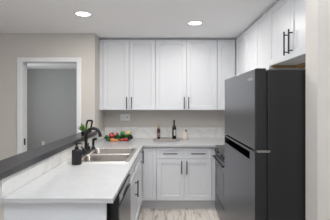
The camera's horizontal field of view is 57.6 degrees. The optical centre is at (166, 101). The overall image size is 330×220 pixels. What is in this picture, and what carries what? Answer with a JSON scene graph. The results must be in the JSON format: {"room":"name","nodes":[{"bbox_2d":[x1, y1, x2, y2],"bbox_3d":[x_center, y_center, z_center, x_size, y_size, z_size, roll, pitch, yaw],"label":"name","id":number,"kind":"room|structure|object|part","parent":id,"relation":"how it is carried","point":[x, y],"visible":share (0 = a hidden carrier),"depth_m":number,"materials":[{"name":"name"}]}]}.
{"room":"kitchen","nodes":[
{"label":"kitchen","id":0,"kind":"room"},
{"bbox_2d":[0,34,96,159],"bbox_3d":[-2.800,0.265,4.218,3.600,2.410,0.135,0,0,0],"label":"wall","id":1,"kind":"structure","parent":0,"point":[12,46],"depth_m":4.15,"materials":[{"name":"paint"}]},
{"bbox_2d":[17,57,80,153],"bbox_3d":[-1.625,0.430,4.211,0.882,2.079,0.158,0,0,0],"label":"door frame","id":2,"kind":"structure","parent":1,"relation":"in","point":[22,62],"depth_m":4.13,"materials":[{"name":"white paint"}]},
{"bbox_2d":[27,69,76,150],"bbox_3d":[-2.750,0.265,8.740,3.700,2.410,0.120,0,0,0],"label":"wall","id":3,"kind":"structure","parent":0,"point":[51,93],"depth_m":8.68,"materials":[{"name":"grey paint"}]},
{"bbox_2d":[0,36,103,219],"bbox_3d":[-1.060,0.265,3.317,0.120,2.410,2.915,0,0,0],"label":"wall","id":4,"kind":"structure","parent":0,"point":[100,113],"depth_m":4.38,"materials":[{"name":"paint"}]},
{"bbox_2d":[0,131,96,179],"bbox_3d":[-1.065,0.434,2.920,0.200,0.046,2.459,0,0,0],"label":"bar ledge","id":5,"kind":"object","parent":4,"relation":"on","point":[9,166],"visible":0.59,"depth_m":2.34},
{"bbox_2d":[78,122,89,135],"bbox_3d":[-1.012,0.330,3.617,0.141,0.161,0.186,0,0,20],"label":"potted plant","id":6,"kind":"object","parent":5,"relation":"on","point":[82,128],"visible":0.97,"depth_m":3.60,"materials":[{"name":"green plant"}]},
{"bbox_2d":[84,120,92,132],"bbox_3d":[-1.008,0.322,3.860,0.118,0.177,0.024,0,0,0],"label":"ornament","id":7,"kind":"object","parent":5,"relation":"on","point":[87,121],"visible":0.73,"depth_m":3.85,"materials":[{"name":"black metal"}]},
{"bbox_2d":[0,130,104,197],"bbox_3d":[-0.992,0.518,3.282,0.014,0.118,2.984,0,0,0],"label":"backsplash","id":8,"kind":"structure","parent":4,"relation":"attached to","point":[11,183],"depth_m":2.25,"materials":[{"name":"stone"}]},
{"bbox_2d":[0,0,278,68],"bbox_3d":[-0.500,-0.965,2.600,8.200,0.050,12.400,0,0,0],"label":"ceiling","id":9,"kind":"structure","parent":0,"point":[109,19],"depth_m":3.40,"materials":[{"name":"paint"}]},
{"bbox_2d":[74,11,91,15],"bbox_3d":[-0.896,-0.935,3.200,0.188,0.008,0.188,0,0,0],"label":"recessed light","id":10,"kind":"object","parent":9,"relation":"in","point":[79,13],"visible":1,"depth_m":3.19,"materials":[{"name":"white paint"}]},
{"bbox_2d":[76,12,89,15],"bbox_3d":[-0.896,-0.934,3.200,0.147,0.001,0.147,0,0,0],"label":"diffuser","id":11,"kind":"object","parent":10,"relation":"attached to","point":[78,13],"depth_m":3.19,"materials":[{"name":"white plastic"}]},
{"bbox_2d":[187,20,202,24],"bbox_3d":[0.334,-0.935,3.570,0.188,0.008,0.188,0,0,0],"label":"recessed light","id":12,"kind":"object","parent":9,"relation":"in","point":[195,22],"visible":1,"depth_m":3.55,"materials":[{"name":"white paint"}]},
{"bbox_2d":[104,42,235,129],"bbox_3d":[0.175,0.265,4.838,2.590,2.410,0.125,0,0,0],"label":"wall","id":13,"kind":"structure","parent":0,"point":[138,118],"depth_m":4.78,"materials":[{"name":"paint"}]},
{"bbox_2d":[120,114,129,120],"bbox_3d":[-0.665,0.252,4.769,0.156,0.104,0.012,0,0,0],"label":"wall outlet","id":14,"kind":"object","parent":13,"relation":"attached to","point":[123,117],"visible":1,"depth_m":4.77,"materials":[{"name":"white plastic"}]},
{"bbox_2d":[99,40,155,109],"bbox_3d":[-0.585,-0.392,4.581,0.827,1.036,0.386,0,0,0],"label":"upper cabinet","id":15,"kind":"object","parent":13,"relation":"attached to","point":[129,66],"depth_m":4.43,"materials":[{"name":"white paint"}]},
{"bbox_3d":[-0.973,-0.392,4.602,0.051,1.036,0.336,0,0,0],"label":"cabinet filler","id":16,"kind":"part","parent":15,"relation":"part of","materials":[{"name":"white wood"}]},
{"bbox_3d":[-0.751,-0.392,4.436,0.383,1.032,0.020,0,0,0],"label":"door","id":17,"kind":"part","parent":15,"relation":"part of","materials":[{"name":"white paint"}]},
{"bbox_3d":[-0.364,-0.392,4.436,0.383,1.032,0.020,0,0,0],"label":"door","id":18,"kind":"part","parent":15,"relation":"part of","materials":[{"name":"white paint"}]},
{"bbox_2d":[101,39,235,41],"bbox_3d":[0.022,-0.921,4.638,2.035,0.038,0.275,0,0,0],"label":"trim","id":19,"kind":"structure","parent":15,"relation":"attached to","point":[101,39],"depth_m":4.50,"materials":[{"name":"white paint"}]},
{"bbox_2d":[105,127,226,137],"bbox_3d":[0.182,0.493,4.766,2.331,0.170,0.017,0,0,0],"label":"backsplash","id":20,"kind":"structure","parent":13,"relation":"attached to","point":[137,132],"depth_m":4.76,"materials":[{"name":"stone"}]},
{"bbox_2d":[156,40,216,109],"bbox_3d":[0.285,-0.392,4.581,0.911,1.036,0.386,0,0,0],"label":"upper cabinet","id":21,"kind":"object","parent":13,"relation":"attached to","point":[186,70],"visible":1,"depth_m":4.43,"materials":[{"name":"white paint"}]},
{"bbox_3d":[0.058,-0.392,4.436,0.452,1.032,0.020,0,0,0],"label":"door","id":22,"kind":"part","parent":21,"relation":"part of","materials":[{"name":"white paint"}]},
{"bbox_3d":[0.513,-0.392,4.436,0.451,1.032,0.020,0,0,0],"label":"door","id":23,"kind":"part","parent":21,"relation":"part of","materials":[{"name":"white paint"}]},
{"bbox_2d":[217,40,234,109],"bbox_3d":[0.878,-0.392,4.600,0.270,1.036,0.348,0,0,0],"label":"upper cabinet","id":24,"kind":"object","parent":13,"relation":"attached to","point":[225,48],"visible":0.73,"depth_m":4.43,"materials":[{"name":"white paint"}]},
{"bbox_2d":[138,204,220,219],"bbox_3d":[-0.500,1.495,2.600,8.200,0.050,12.400,0,0,0],"label":"floor","id":25,"kind":"structure","parent":0,"point":[144,214],"depth_m":3.90,"materials":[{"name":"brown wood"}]},
{"bbox_2d":[4,203,106,219],"bbox_3d":[-0.686,1.039,1.849,0.628,0.862,0.018,0,0,0],"label":"end panel","id":26,"kind":"object","parent":25,"relation":"on","point":[12,211],"visible":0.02,"depth_m":1.84,"materials":[{"name":"white paint"}]},
{"bbox_2d":[107,174,130,219],"bbox_3d":[-0.631,1.041,2.252,0.642,0.858,0.605,0,0,0],"label":"dishwasher","id":27,"kind":"object","parent":25,"relation":"on","point":[120,209],"visible":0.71,"depth_m":2.10,"materials":[{"name":"black metal"}]},
{"bbox_2d":[107,203,109,219],"bbox_3d":[-0.662,0.991,2.252,0.579,0.758,0.605,0,0,0],"label":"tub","id":28,"kind":"object","parent":27,"relation":"in","point":[108,204],"depth_m":1.95,"materials":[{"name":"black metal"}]},
{"bbox_3d":[-0.342,0.646,2.258,0.059,0.064,0.595,0,0,0],"label":"control panel","id":29,"kind":"part","parent":27,"relation":"part of","materials":[{"name":"black metal"}]},
{"bbox_3d":[-0.313,1.024,2.252,0.006,0.657,0.597,0,0,0],"label":"door","id":30,"kind":"part","parent":27,"relation":"part of","materials":[{"name":"silver metal"}]},
{"bbox_2d":[129,153,139,219],"bbox_3d":[-0.643,1.039,3.135,0.704,0.862,1.120,0,0,0],"label":"base cabinet","id":31,"kind":"object","parent":25,"relation":"on","point":[134,173],"visible":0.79,"depth_m":3.09,"materials":[{"name":"white paint"}]},
{"bbox_3d":[-0.340,0.694,2.855,0.020,0.149,0.556,0,0,0],"label":"drawer","id":32,"kind":"part","parent":31,"relation":"part of","materials":[{"name":"white paint"}]},
{"bbox_3d":[-0.340,1.052,2.855,0.020,0.555,0.556,0,0,0],"label":"door","id":33,"kind":"part","parent":31,"relation":"part of","materials":[{"name":"white paint"}]},
{"bbox_3d":[-0.311,0.895,3.080,0.038,0.170,0.013,0,0,0],"label":"handle","id":34,"kind":"part","parent":31,"relation":"part of","materials":[{"name":"black"}]},
{"bbox_3d":[-0.340,0.694,3.415,0.020,0.149,0.556,0,0,0],"label":"drawer","id":35,"kind":"part","parent":31,"relation":"part of","materials":[{"name":"white paint"}]},
{"bbox_3d":[-0.340,1.052,3.415,0.020,0.555,0.556,0,0,0],"label":"door","id":36,"kind":"part","parent":31,"relation":"part of","materials":[{"name":"white paint"}]},
{"bbox_2d":[140,150,143,207],"bbox_3d":[-0.643,1.039,3.862,0.704,0.862,0.325,0,0,0],"label":"base cabinet","id":37,"kind":"object","parent":25,"relation":"on","point":[141,161],"visible":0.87,"depth_m":3.75,"materials":[{"name":"white paint"}]},
{"bbox_3d":[-0.340,0.975,3.855,0.020,0.711,0.306,0,0,0],"label":"door","id":38,"kind":"part","parent":37,"relation":"part of","materials":[{"name":"white paint"}]},
{"bbox_2d":[142,147,156,208],"bbox_3d":[-0.567,1.039,4.390,0.846,0.862,0.720,0,0,0],"label":"base cabinet","id":39,"kind":"object","parent":25,"relation":"on","point":[149,201],"visible":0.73,"depth_m":4.04,"materials":[{"name":"white paint"}]},
{"bbox_2d":[0,138,223,202],"bbox_3d":[0.174,0.593,3.282,2.347,0.030,2.984,0,0,0],"label":"countertop","id":40,"kind":"structure","parent":39,"relation":"on","point":[66,182],"depth_m":2.19,"materials":[{"name":"white stone"}]},
{"bbox_2d":[72,143,81,164],"bbox_3d":[-0.832,0.478,2.765,0.087,0.199,0.087,0,0,31],"label":"soap dispenser","id":41,"kind":"object","parent":40,"relation":"on","point":[76,153],"visible":1,"depth_m":2.73,"materials":[{"name":"black plastic"}]},
{"bbox_2d":[81,127,101,154],"bbox_3d":[-0.832,0.429,3.360,0.207,0.289,0.323,0,0,0],"label":"kitchen faucet","id":42,"kind":"object","parent":40,"relation":"on","point":[86,149],"visible":0.99,"depth_m":3.35,"materials":[{"name":"black metal"}]},
{"bbox_3d":[-0.826,0.429,3.360,0.196,0.289,0.040,0,0,0],"label":"spout","id":43,"kind":"part","parent":42,"relation":"part of","materials":[{"name":"black metal"}]},
{"bbox_2d":[91,137,96,149],"bbox_3d":[-0.876,0.502,3.600,0.070,0.141,0.052,0,0,0],"label":"sprayer","id":44,"kind":"object","parent":40,"relation":"on","point":[94,138],"visible":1,"depth_m":3.59,"materials":[{"name":"black metal"}]},
{"bbox_2d":[67,148,136,162],"bbox_3d":[-0.656,0.659,3.260,0.585,0.178,0.868,0,0,0],"label":"sink","id":45,"kind":"object","parent":40,"relation":"in","point":[98,155],"visible":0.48,"depth_m":3.22,"materials":[{"name":"metal"}]},
{"bbox_3d":[-0.631,0.661,3.043,0.464,0.174,0.365,0,0,0],"label":"bowl","id":46,"kind":"part","parent":45,"relation":"part of","materials":[{"name":"metal"}]},
{"bbox_3d":[-0.631,0.661,3.466,0.464,0.174,0.385,0,0,0],"label":"bowl","id":47,"kind":"part","parent":45,"relation":"part of","materials":[{"name":"metal"}]},
{"bbox_2d":[114,134,123,140],"bbox_3d":[-0.712,0.530,4.447,0.187,0.096,0.127,0,0,0],"label":"leafy greens","id":48,"kind":"object","parent":40,"relation":"on","point":[117,136],"visible":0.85,"depth_m":4.41,"materials":[{"name":"green plant"}]},
{"bbox_2d":[153,137,180,141],"bbox_3d":[-0.005,0.571,4.530,0.424,0.013,0.424,0,0,0],"label":"serving board","id":49,"kind":"object","parent":40,"relation":"on","point":[164,139],"visible":0.88,"depth_m":4.46,"materials":[{"name":"grey stone"}]},
{"bbox_2d":[157,124,159,138],"bbox_3d":[-0.127,0.454,4.550,0.052,0.220,0.052,0,0,0],"label":"oil bottle","id":50,"kind":"object","parent":49,"relation":"on","point":[158,125],"visible":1,"depth_m":4.53,"materials":[{"name":"brown glass"}]},
{"bbox_2d":[172,120,175,138],"bbox_3d":[0.108,0.422,4.540,0.058,0.285,0.059,0,0,-14],"label":"wine bottle","id":51,"kind":"object","parent":49,"relation":"on","point":[173,126],"visible":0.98,"depth_m":4.52,"materials":[{"name":"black glass"}]},
{"bbox_2d":[179,131,187,139],"bbox_3d":[0.259,0.516,4.563,0.124,0.124,0.094,0,0,-29],"label":"jug","id":52,"kind":"object","parent":40,"relation":"on","point":[184,134],"visible":0.99,"depth_m":4.53,"materials":[{"name":"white ceramic"}]},
{"bbox_2d":[156,147,211,208],"bbox_3d":[0.231,1.039,4.371,0.745,0.862,0.758,0,0,0],"label":"base cabinet","id":53,"kind":"object","parent":25,"relation":"on","point":[183,174],"visible":1,"depth_m":4.04,"materials":[{"name":"white paint"}]},
{"bbox_3d":[0.044,0.694,4.040,0.368,0.149,0.020,0,0,0],"label":"drawer","id":54,"kind":"part","parent":53,"relation":"part of","materials":[{"name":"white paint"}]},
{"bbox_3d":[0.044,1.052,4.040,0.368,0.555,0.020,0,0,0],"label":"door","id":55,"kind":"part","parent":53,"relation":"part of","materials":[{"name":"white paint"}]},
{"bbox_3d":[0.417,0.694,4.040,0.368,0.149,0.020,0,0,0],"label":"drawer","id":56,"kind":"part","parent":53,"relation":"part of","materials":[{"name":"white paint"}]},
{"bbox_3d":[0.417,1.052,4.040,0.368,0.555,0.020,0,0,0],"label":"door","id":57,"kind":"part","parent":53,"relation":"part of","materials":[{"name":"white paint"}]},
{"bbox_2d":[211,147,214,208],"bbox_3d":[0.975,1.039,4.394,0.740,0.862,0.712,0,0,0],"label":"base cabinet","id":58,"kind":"object","parent":25,"relation":"on","point":[213,148],"visible":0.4,"depth_m":4.04,"materials":[{"name":"white paint"}]},
{"bbox_2d":[212,145,223,219],"bbox_3d":[0.962,1.023,3.616,0.726,0.894,0.757,0,0,0],"label":"range","id":59,"kind":"object","parent":25,"relation":"on","point":[219,149],"visible":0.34,"depth_m":3.65,"materials":[{"name":"black metal"}]},
{"bbox_3d":[0.619,0.715,3.616,0.040,0.022,0.677,0,0,0],"label":"handle","id":60,"kind":"part","parent":59,"relation":"part of","materials":[{"name":"black metal"}]},
{"bbox_3d":[0.652,0.941,3.616,0.026,0.528,0.751,0,0,0],"label":"oven door","id":61,"kind":"part","parent":59,"relation":"part of","materials":[{"name":"silver metal"}]},
{"bbox_3d":[0.653,1.315,3.616,0.024,0.190,0.751,0,0,0],"label":"drawer","id":62,"kind":"part","parent":59,"relation":"part of","materials":[{"name":"silver metal"}]},
{"bbox_2d":[215,145,223,152],"bbox_3d":[0.985,0.586,3.616,0.680,0.017,0.757,0,0,0],"label":"cooktop","id":63,"kind":"object","parent":59,"relation":"in","point":[219,148],"depth_m":3.76,"materials":[{"name":"black metal"}]},
{"bbox_2d":[224,68,305,219],"bbox_3d":[0.839,0.652,1.896,0.802,1.636,0.800,0,0,0],"label":"refrigerator","id":64,"kind":"object","parent":25,"relation":"on","point":[265,139],"visible":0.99,"depth_m":1.50,"materials":[{"name":"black metal"}]},
{"bbox_3d":[0.457,0.282,1.940,0.034,0.051,0.687,0,0,0],"label":"pocket handle","id":65,"kind":"part","parent":64,"relation":"part of","materials":[{"name":"black"}]},
{"bbox_3d":[0.468,0.832,1.898,0.055,1.156,0.796,0,0,0],"label":"door","id":66,"kind":"part","parent":64,"relation":"part of","materials":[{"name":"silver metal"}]},
{"bbox_3d":[0.468,0.040,1.898,0.055,0.412,0.796,0,0,0],"label":"freezer door","id":67,"kind":"part","parent":64,"relation":"part of","materials":[{"name":"silver metal"}]},
{"bbox_2d":[306,0,329,219],"bbox_3d":[2.144,0.265,1.431,2.912,2.410,0.119,0,0,0],"label":"wall","id":68,"kind":"structure","parent":0,"point":[317,11],"depth_m":1.38,"materials":[{"name":"paint"}]},
{"bbox_3d":[1.410,0.265,3.133,0.120,2.410,3.285,0,0,0],"label":"wall","id":69,"kind":"structure","parent":0,"visible":0},
{"bbox_2d":[236,32,244,75],"bbox_3d":[1.183,-0.397,4.165,0.330,1.046,0.510,0,0,0],"label":"upper cabinet","id":70,"kind":"object","parent":69,"relation":"attached to","point":[240,41],"visible":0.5,"depth_m":4.19,"materials":[{"name":"white paint"}]},
{"bbox_2d":[245,10,301,71],"bbox_3d":[1.164,-0.397,3.450,0.368,1.046,0.915,0,0,0],"label":"upper cabinet","id":71,"kind":"object","parent":69,"relation":"attached to","point":[257,34],"visible":0.2,"depth_m":3.36,"materials":[{"name":"white paint"}]},
{"bbox_3d":[1.028,-0.397,3.679,0.020,1.042,0.453,0,0,0],"label":"door","id":72,"kind":"part","parent":71,"relation":"part of","materials":[{"name":"white paint"}]},
{"bbox_3d":[1.028,-0.397,3.221,0.020,1.042,0.454,0,0,0],"label":"door","id":73,"kind":"part","parent":71,"relation":"part of","materials":[{"name":"white paint"}]},
{"bbox_2d":[269,0,305,67],"bbox_3d":[1.164,-0.628,2.480,0.368,0.584,1.020,0,0,0],"label":"upper cabinet","id":74,"kind":"object","parent":69,"relation":"attached to","point":[287,18],"visible":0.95,"depth_m":2.58,"materials":[{"name":"white paint"}]},
{"bbox_3d":[1.028,-0.635,2.735,0.020,0.566,0.506,0,0,0],"label":"door","id":75,"kind":"part","parent":74,"relation":"part of","materials":[{"name":"white paint"}]},
{"bbox_3d":[0.999,-0.487,2.528,0.038,0.200,0.013,0,0,0],"label":"handle","id":76,"kind":"part","parent":74,"relation":"part of","materials":[{"name":"black"}]},
{"bbox_3d":[1.199,-0.347,2.490,0.298,0.023,1.000,0,0,0],"label":"mounting rail","id":77,"kind":"part","parent":74,"relation":"part of","materials":[{"name":"brown wood"}]},
{"bbox_3d":[0.999,-0.487,2.432,0.038,0.200,0.013,0,0,0],"label":"handle","id":78,"kind":"part","parent":74,"relation":"part of","materials":[{"name":"black"}]},
{"bbox_3d":[1.028,-0.635,2.225,0.020,0.566,0.506,0,0,0],"label":"door","id":79,"kind":"part","parent":74,"relation":"part of","materials":[{"name":"white paint"}]}
]}

